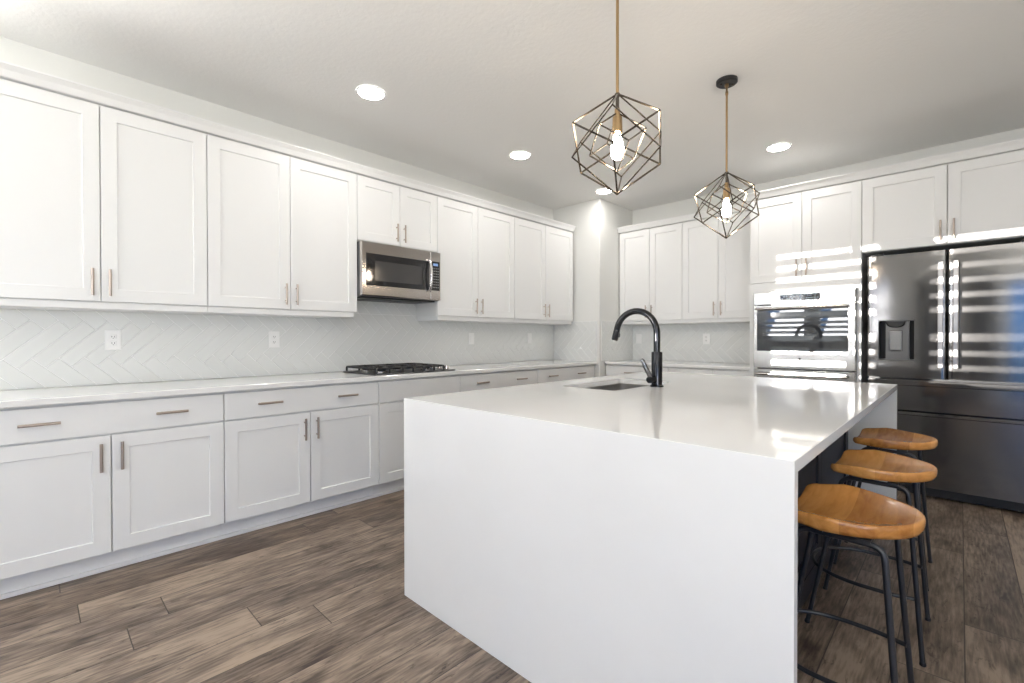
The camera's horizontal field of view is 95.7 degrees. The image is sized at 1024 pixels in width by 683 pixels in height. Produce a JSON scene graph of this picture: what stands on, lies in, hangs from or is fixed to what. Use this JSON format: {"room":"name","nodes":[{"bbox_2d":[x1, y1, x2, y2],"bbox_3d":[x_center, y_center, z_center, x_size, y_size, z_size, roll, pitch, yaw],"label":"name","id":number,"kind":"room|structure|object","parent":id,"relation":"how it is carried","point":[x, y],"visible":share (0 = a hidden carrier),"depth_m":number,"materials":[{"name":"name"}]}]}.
{"room":"kitchen","nodes":[
{"label":"kitchen","id":0,"kind":"room"},
{"bbox_2d":[0,37,553,389],"bbox_3d":[-1.716,-0.239,3.628,0.130,2.809,8.070,0,1,44],"label":"wall","id":1,"kind":"structure","parent":0,"point":[39,348],"depth_m":3.24,"materials":[{"name":"white tile"}]},
{"bbox_2d":[0,78,206,313],"bbox_3d":[-2.343,-0.736,2.620,0.364,1.114,0.996,0,1,44],"label":"upper cabinet","id":2,"kind":"object","parent":1,"relation":"attached to","point":[103,208],"visible":1,"depth_m":2.51,"materials":[{"name":"white wood"}]},
{"bbox_2d":[0,60,575,231],"bbox_3d":[-1.028,-1.338,3.971,0.366,0.062,4.785,0,1,44],"label":"trim","id":3,"kind":"structure","parent":2,"relation":"attached to","point":[8,71],"depth_m":2.94,"materials":[{"name":"white paint"}]},
{"bbox_2d":[105,330,120,349],"bbox_3d":[-2.417,-0.009,2.808,0.007,0.120,0.076,0,1,44],"label":"wall outlet","id":4,"kind":"object","parent":1,"relation":"attached to","point":[112,337],"visible":1,"depth_m":2.81,"materials":[{"name":"white plastic"}]},
{"bbox_2d":[109,335,116,338],"bbox_3d":[-2.415,-0.028,2.806,0.002,0.028,0.034,0,1,44],"label":"socket","id":5,"kind":"object","parent":4,"relation":"attached to","point":[110,336],"depth_m":2.81,"materials":[{"name":"grey plastic"}]},
{"bbox_2d":[109,341,116,345],"bbox_3d":[-2.415,0.011,2.806,0.002,0.028,0.034,0,1,44],"label":"socket","id":6,"kind":"object","parent":4,"relation":"attached to","point":[111,343],"depth_m":2.81,"materials":[{"name":"grey plastic"}]},
{"bbox_2d":[269,331,279,347],"bbox_3d":[-1.779,-0.016,3.467,0.007,0.120,0.076,0,1,44],"label":"wall outlet","id":7,"kind":"object","parent":1,"relation":"attached to","point":[274,341],"visible":1,"depth_m":3.47,"materials":[{"name":"white plastic"}]},
{"bbox_2d":[0,308,553,389],"bbox_3d":[-1.156,0.003,4.121,0.007,0.482,4.832,0,1,44],"label":"backsplash","id":8,"kind":"structure","parent":1,"relation":"attached to","point":[338,361],"depth_m":3.23,"materials":[{"name":"white tile"}]},
{"bbox_2d":[200,134,356,317],"bbox_3d":[-1.650,-0.743,3.336,0.364,1.114,0.994,0,1,44],"label":"upper cabinet","id":9,"kind":"object","parent":1,"relation":"attached to","point":[282,229],"visible":0.99,"depth_m":3.18,"materials":[{"name":"white wood"}]},
{"bbox_2d":[356,301,415,315],"bbox_3d":[-1.173,-0.304,4.101,0.007,0.127,0.754,0,1,44],"label":"backsplash","id":10,"kind":"structure","parent":1,"relation":"on","point":[382,309],"depth_m":4.14,"materials":[{"name":"white tile"}]},
{"bbox_2d":[356,174,436,251],"bbox_3d":[-1.038,-1.049,3.966,0.364,0.513,0.764,0,1,44],"label":"upper cabinet","id":11,"kind":"object","parent":1,"relation":"attached to","point":[387,213],"visible":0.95,"depth_m":3.83,"materials":[{"name":"white wood"}]},
{"bbox_2d":[357,240,439,303],"bbox_3d":[-1.010,-0.560,3.939,0.446,0.438,0.753,0,1,44],"label":"microwave","id":12,"kind":"object","parent":11,"relation":"attached to","point":[385,273],"visible":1,"depth_m":3.79,"materials":[{"name":"grey metal"}]},
{"bbox_2d":[416,196,513,322],"bbox_3d":[-0.425,-0.754,4.601,0.364,1.114,0.996,0,1,44],"label":"upper cabinet","id":13,"kind":"object","parent":1,"relation":"attached to","point":[475,245],"visible":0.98,"depth_m":4.44,"materials":[{"name":"white wood"}]},
{"bbox_2d":[468,333,473,343],"bbox_3d":[-0.426,-0.030,4.865,0.007,0.120,0.076,0,1,44],"label":"wall outlet","id":14,"kind":"object","parent":1,"relation":"attached to","point":[470,335],"visible":1,"depth_m":4.86,"materials":[{"name":"white plastic"}]},
{"bbox_2d":[527,333,531,343],"bbox_3d":[0.210,-0.036,5.522,0.007,0.120,0.076,0,1,44],"label":"wall outlet","id":15,"kind":"object","parent":1,"relation":"attached to","point":[529,335],"visible":1,"depth_m":5.51,"materials":[{"name":"white plastic"}]},
{"bbox_2d":[505,217,572,324],"bbox_3d":[0.276,-0.761,5.326,0.364,1.114,1.020,0,1,44],"label":"upper cabinet","id":16,"kind":"object","parent":1,"relation":"attached to","point":[543,254],"visible":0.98,"depth_m":5.19,"materials":[{"name":"white wood"}]},
{"bbox_2d":[0,0,1023,210],"bbox_3d":[0.549,-1.679,1.423,6.440,0.100,8.070,0,1,44],"label":"ceiling","id":17,"kind":"structure","parent":0,"point":[468,85],"depth_m":2.81,"materials":[{"name":"white paint"}]},
{"bbox_2d":[356,85,385,100],"bbox_3d":[-0.929,-1.636,3.054,0.188,0.007,0.188,0,1,44],"label":"recessed light","id":18,"kind":"object","parent":17,"relation":"in","point":[369,92],"visible":1,"depth_m":3.04,"materials":[{"name":"white plastic"}]},
{"bbox_2d":[510,151,530,159],"bbox_3d":[0.071,-1.646,4.100,0.188,0.007,0.188,0,1,44],"label":"recessed light","id":19,"kind":"object","parent":17,"relation":"in","point":[519,155],"visible":1,"depth_m":4.09,"materials":[{"name":"white plastic"}]},
{"bbox_2d":[595,188,611,193],"bbox_3d":[1.015,-1.655,5.109,0.188,0.007,0.188,0,1,44],"label":"recessed light","id":20,"kind":"object","parent":17,"relation":"in","point":[604,190],"visible":0.82,"depth_m":5.10,"materials":[{"name":"white plastic"}]},
{"bbox_2d":[571,0,661,194],"bbox_3d":[0.449,-1.128,1.973,0.411,1.010,0.372,0,1,44],"label":"pendant light","id":21,"kind":"object","parent":17,"relation":"hanging from","point":[617,152],"visible":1,"depth_m":1.96,"materials":[{"name":"black metal"}]},
{"bbox_2d":[612,108,621,133],"bbox_3d":[0.449,-0.939,1.974,0.043,0.102,0.043,0,1,44],"label":"socket","id":22,"kind":"object","parent":21,"relation":"attached to","point":[617,119],"depth_m":1.96,"materials":[{"name":"gold metal"}]},
{"bbox_2d":[694,75,759,238],"bbox_3d":[1.350,-1.144,2.916,0.373,0.996,0.397,0,1,44],"label":"pendant light","id":23,"kind":"object","parent":17,"relation":"hanging from","point":[725,82],"visible":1,"depth_m":2.91,"materials":[{"name":"black metal"}]},
{"bbox_2d":[723,182,729,198],"bbox_3d":[1.351,-0.948,2.918,0.043,0.102,0.043,0,1,44],"label":"socket","id":24,"kind":"object","parent":23,"relation":"attached to","point":[726,195],"depth_m":2.91,"materials":[{"name":"gold metal"}]},
{"bbox_2d":[766,142,790,151],"bbox_3d":[2.263,-1.647,3.935,0.188,0.007,0.188,0,1,44],"label":"recessed light","id":25,"kind":"object","parent":17,"relation":"in","point":[776,147],"visible":1,"depth_m":3.93,"materials":[{"name":"white plastic"}]},
{"bbox_2d":[0,490,1023,682],"bbox_3d":[-0.518,1.240,0.339,6.440,0.100,11.150,0,1,44],"label":"floor","id":26,"kind":"structure","parent":0,"point":[320,597],"depth_m":1.99,"materials":[{"name":"brown wood"}]},
{"bbox_2d":[0,392,223,599],"bbox_3d":[-2.234,0.734,2.535,0.668,0.878,1.006,0,1,44],"label":"base cabinet","id":27,"kind":"object","parent":26,"relation":"on","point":[87,488],"visible":0.99,"depth_m":2.31,"materials":[{"name":"white wood"}]},
{"bbox_2d":[0,360,596,408],"bbox_3d":[-0.920,0.264,3.889,0.655,0.032,4.824,0,1,44],"label":"countertop","id":28,"kind":"structure","parent":27,"relation":"on","point":[91,393],"depth_m":2.78,"materials":[{"name":"white stone"}]},
{"bbox_2d":[343,363,455,375],"bbox_3d":[-0.927,0.218,3.865,0.510,0.060,0.762,0,1,44],"label":"gas cooktop","id":29,"kind":"object","parent":28,"relation":"in","point":[395,368],"visible":1,"depth_m":3.72,"materials":[{"name":"black metal"}]},
{"bbox_2d":[221,381,378,538],"bbox_3d":[-1.537,0.727,3.255,0.668,0.878,0.996,0,1,44],"label":"base cabinet","id":30,"kind":"object","parent":26,"relation":"on","point":[291,453],"visible":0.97,"depth_m":2.99,"materials":[{"name":"white wood"}]},
{"bbox_2d":[374,375,459,496],"bbox_3d":[-0.924,0.721,3.889,0.668,0.878,0.766,0,1,44],"label":"base cabinet","id":31,"kind":"object","parent":26,"relation":"on","point":[392,393],"visible":0.21,"depth_m":3.52,"materials":[{"name":"white wood"}]},
{"bbox_2d":[458,369,536,391],"bbox_3d":[-0.307,0.715,4.526,0.668,0.878,1.004,0,1,44],"label":"base cabinet","id":32,"kind":"object","parent":26,"relation":"on","point":[488,380],"visible":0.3,"depth_m":4.27,"materials":[{"name":"white wood"}]},
{"bbox_2d":[536,365,593,383],"bbox_3d":[0.396,0.708,5.252,0.668,0.878,1.016,0,1,44],"label":"base cabinet","id":33,"kind":"object","parent":26,"relation":"on","point":[544,375],"visible":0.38,"depth_m":5.00,"materials":[{"name":"white wood"}]},
{"bbox_2d":[606,364,668,375],"bbox_3d":[1.593,0.706,5.412,0.774,0.878,0.668,0,1,44],"label":"base cabinet","id":34,"kind":"object","parent":26,"relation":"on","point":[611,369],"visible":0.2,"depth_m":5.29,"materials":[{"name":"white wood"}]},
{"bbox_2d":[605,359,749,369],"bbox_3d":[1.885,0.250,5.128,1.582,0.032,0.649,0,1,44],"label":"countertop","id":35,"kind":"structure","parent":34,"relation":"on","point":[685,364],"depth_m":4.92,"materials":[{"name":"white stone"}]},
{"bbox_2d":[669,367,749,375],"bbox_3d":[2.161,0.709,4.863,0.804,0.878,0.668,0,1,44],"label":"base cabinet","id":36,"kind":"object","parent":26,"relation":"on","point":[671,369],"visible":0.03,"depth_m":4.62,"materials":[{"name":"white wood"}]},
{"bbox_2d":[750,180,868,382],"bbox_3d":[2.744,-0.080,4.270,0.840,2.465,0.697,0,1,44],"label":"tall cabinet","id":37,"kind":"object","parent":26,"relation":"on","point":[810,239],"visible":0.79,"depth_m":3.99,"materials":[{"name":"white wood"}]},
{"bbox_2d":[754,287,856,381],"bbox_3d":[2.659,0.184,4.168,0.757,1.252,0.614,0,1,44],"label":"double oven","id":38,"kind":"object","parent":37,"relation":"in","point":[802,334],"visible":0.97,"depth_m":3.96,"materials":[{"name":"silver metal"}]},
{"bbox_2d":[797,431,847,614],"bbox_3d":[0.806,0.729,2.528,1.356,0.880,2.303,0,1,44],"label":"base cabinet","id":39,"kind":"object","parent":26,"relation":"on","point":[818,470],"visible":0.02,"depth_m":2.28,"materials":[{"name":"black paint"}]},
{"bbox_2d":[404,371,896,682],"bbox_3d":[0.892,0.714,2.445,1.579,0.913,2.367,0,1,44],"label":"countertop","id":40,"kind":"structure","parent":39,"relation":"on","point":[571,532],"depth_m":1.48,"materials":[{"name":"white stone"}]},
{"bbox_2d":[587,383,649,390],"bbox_3d":[0.636,0.391,2.776,0.422,0.212,0.720,0,1,44],"label":"sink","id":41,"kind":"object","parent":40,"relation":"in","point":[620,386],"visible":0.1,"depth_m":3.07,"materials":[{"name":"silver metal"}]},
{"bbox_2d":[612,308,663,386],"bbox_3d":[0.705,0.030,2.687,0.328,0.450,0.143,0,1,44],"label":"kitchen faucet","id":42,"kind":"object","parent":40,"relation":"on","point":[654,377],"visible":1,"depth_m":2.61,"materials":[{"name":"metal"},{"name":"matte black finish"}]},
{"bbox_2d":[797,483,925,682],"bbox_3d":[1.011,0.835,1.443,0.412,0.690,0.400,0,1,44],"label":"bar stool","id":43,"kind":"object","parent":26,"relation":"on","point":[852,514],"visible":0.67,"depth_m":1.39,"materials":[{"name":"brown wood"}]},
{"bbox_2d":[804,449,937,666],"bbox_3d":[1.496,0.831,1.935,0.412,0.690,0.400,0,1,44],"label":"bar stool","id":44,"kind":"object","parent":26,"relation":"on","point":[865,466],"visible":0.94,"depth_m":1.89,"materials":[{"name":"brown wood"}]},
{"bbox_2d":[833,428,937,590],"bbox_3d":[1.956,0.826,2.436,0.412,0.690,0.400,0,1,44],"label":"bar stool","id":45,"kind":"object","parent":26,"relation":"on","point":[901,441],"visible":0.51,"depth_m":2.39,"materials":[{"name":"brown wood"}]},
{"bbox_2d":[867,240,1023,511],"bbox_3d":[3.368,0.237,3.584,0.924,1.842,0.768,0,1,44],"label":"refrigerator","id":46,"kind":"object","parent":26,"relation":"on","point":[946,328],"visible":0.88,"depth_m":3.30,"materials":[{"name":"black metal"}]},
{"bbox_2d":[553,198,632,376],"bbox_3d":[1.031,-0.261,5.885,0.700,2.809,0.764,0,1,44],"label":"wall","id":47,"kind":"structure","parent":0,"point":[596,237],"depth_m":5.54,"materials":[{"name":"white paint"}]},
{"bbox_2d":[554,321,596,360],"bbox_3d":[0.756,-0.006,5.627,0.641,0.470,0.007,0,1,44],"label":"backsplash","id":48,"kind":"structure","parent":47,"relation":"attached to","point":[583,326],"depth_m":5.60,"materials":[{"name":"white tile"}]},
{"bbox_2d":[602,321,632,360],"bbox_3d":[1.293,-0.006,5.659,0.007,0.469,0.704,0,1,44],"label":"backsplash","id":49,"kind":"structure","parent":47,"relation":"attached to","point":[625,338],"depth_m":5.63,"materials":[{"name":"white tile"}]},
{"bbox_2d":[633,128,1023,363],"bbox_3d":[3.311,-0.251,4.287,6.200,2.809,0.130,0,1,44],"label":"wall","id":50,"kind":"structure","parent":0,"point":[729,342],"depth_m":5.18,"materials":[{"name":"white paint"}]},
{"bbox_2d":[636,334,641,343],"bbox_3d":[1.601,-0.035,5.849,0.076,0.120,0.007,0,1,44],"label":"wall outlet","id":51,"kind":"object","parent":50,"relation":"attached to","point":[638,336],"visible":1,"depth_m":5.84,"materials":[{"name":"white plastic"}]},
{"bbox_2d":[620,222,690,324],"bbox_3d":[1.697,-0.764,5.498,0.785,1.114,0.364,0,1,44],"label":"upper cabinet","id":52,"kind":"object","parent":50,"relation":"attached to","point":[651,258],"visible":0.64,"depth_m":5.36,"materials":[{"name":"white wood"}]},
{"bbox_2d":[617,203,749,233],"bbox_3d":[1.969,-1.352,5.226,1.570,0.062,0.366,0,1,44],"label":"trim","id":53,"kind":"structure","parent":52,"relation":"attached to","point":[689,217],"depth_m":5.16,"materials":[{"name":"white paint"}]},
{"bbox_2d":[633,322,749,362],"bbox_3d":[2.110,-0.006,5.366,1.590,0.472,0.007,0,1,44],"label":"backsplash","id":54,"kind":"structure","parent":50,"relation":"attached to","point":[680,340],"depth_m":5.34,"materials":[{"name":"white tile"}]},
{"bbox_2d":[703,334,709,343],"bbox_3d":[2.206,-0.030,5.264,0.076,0.120,0.007,0,1,44],"label":"wall outlet","id":55,"kind":"object","parent":50,"relation":"attached to","point":[706,337],"visible":1,"depth_m":5.26,"materials":[{"name":"white plastic"}]},
{"bbox_2d":[682,211,749,323],"bbox_3d":[2.265,-0.760,4.949,0.794,1.114,0.364,0,1,44],"label":"upper cabinet","id":56,"kind":"object","parent":50,"relation":"attached to","point":[715,268],"visible":0.88,"depth_m":4.87,"materials":[{"name":"white wood"}]},
{"bbox_2d":[862,149,1023,257],"bbox_3d":[3.404,-1.012,3.618,1.004,0.592,0.689,0,1,44],"label":"upper cabinet","id":57,"kind":"object","parent":50,"relation":"attached to","point":[976,202],"visible":1,"depth_m":3.40,"materials":[{"name":"white wood"}]},
{"bbox_2d":[747,138,1023,201],"bbox_3d":[3.102,-1.342,3.902,1.896,0.062,0.691,0,1,44],"label":"trim","id":58,"kind":"structure","parent":57,"relation":"attached to","point":[1016,144],"depth_m":3.57,"materials":[{"name":"white paint"}]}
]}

